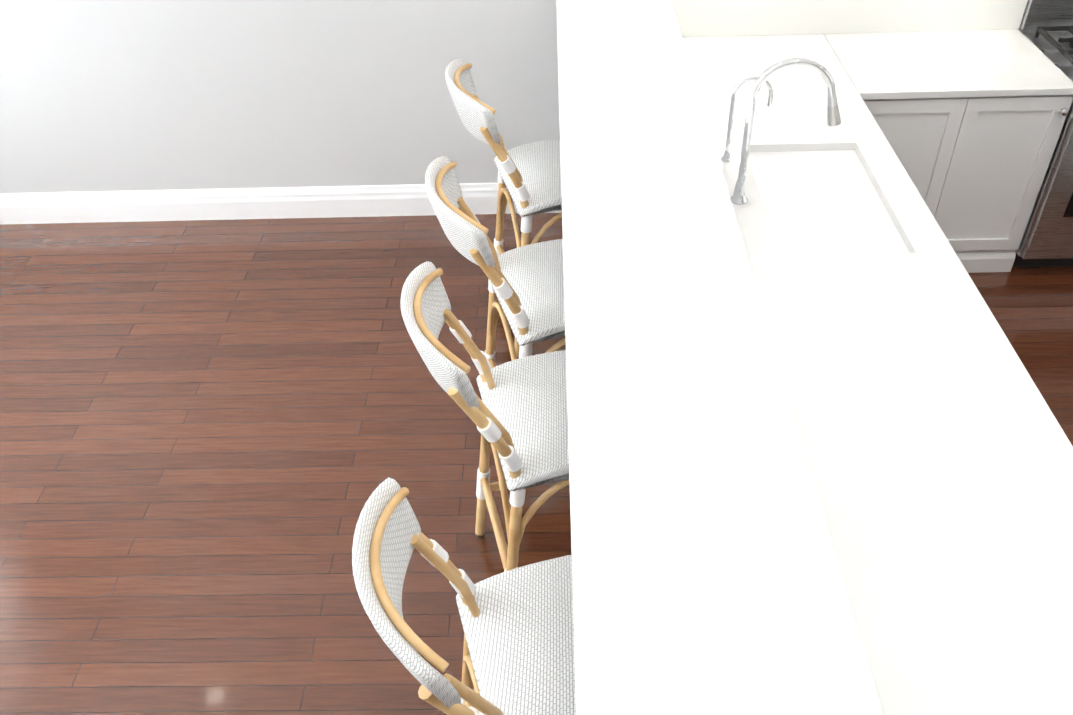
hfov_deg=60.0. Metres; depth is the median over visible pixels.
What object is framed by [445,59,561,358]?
bar stool
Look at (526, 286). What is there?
bar stool
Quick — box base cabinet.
[863,96,1072,272]
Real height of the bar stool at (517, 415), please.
1.188 m
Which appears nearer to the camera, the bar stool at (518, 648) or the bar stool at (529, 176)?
the bar stool at (518, 648)
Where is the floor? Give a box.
[0,213,1072,714]
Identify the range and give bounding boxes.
[1013,0,1072,266]
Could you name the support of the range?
on the floor
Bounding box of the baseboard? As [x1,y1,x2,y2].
[0,183,561,223]
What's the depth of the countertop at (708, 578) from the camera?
1.99 m
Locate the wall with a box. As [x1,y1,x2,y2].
[0,0,559,192]
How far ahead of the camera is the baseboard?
4.86 m
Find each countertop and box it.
[556,0,887,714]
[684,34,1072,714]
[823,28,1072,99]
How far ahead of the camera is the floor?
3.62 m
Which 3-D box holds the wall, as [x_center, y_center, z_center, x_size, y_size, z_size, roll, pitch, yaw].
[0.663,-2.094,3.935,9.200,3.250,0.200,-1,40,1]
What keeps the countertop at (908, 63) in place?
on the base cabinet
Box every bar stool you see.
[352,478,575,714]
[401,261,568,571]
[425,156,564,367]
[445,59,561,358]
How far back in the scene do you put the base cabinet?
4.01 m
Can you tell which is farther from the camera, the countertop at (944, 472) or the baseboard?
the baseboard
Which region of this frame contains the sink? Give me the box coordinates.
[748,148,899,235]

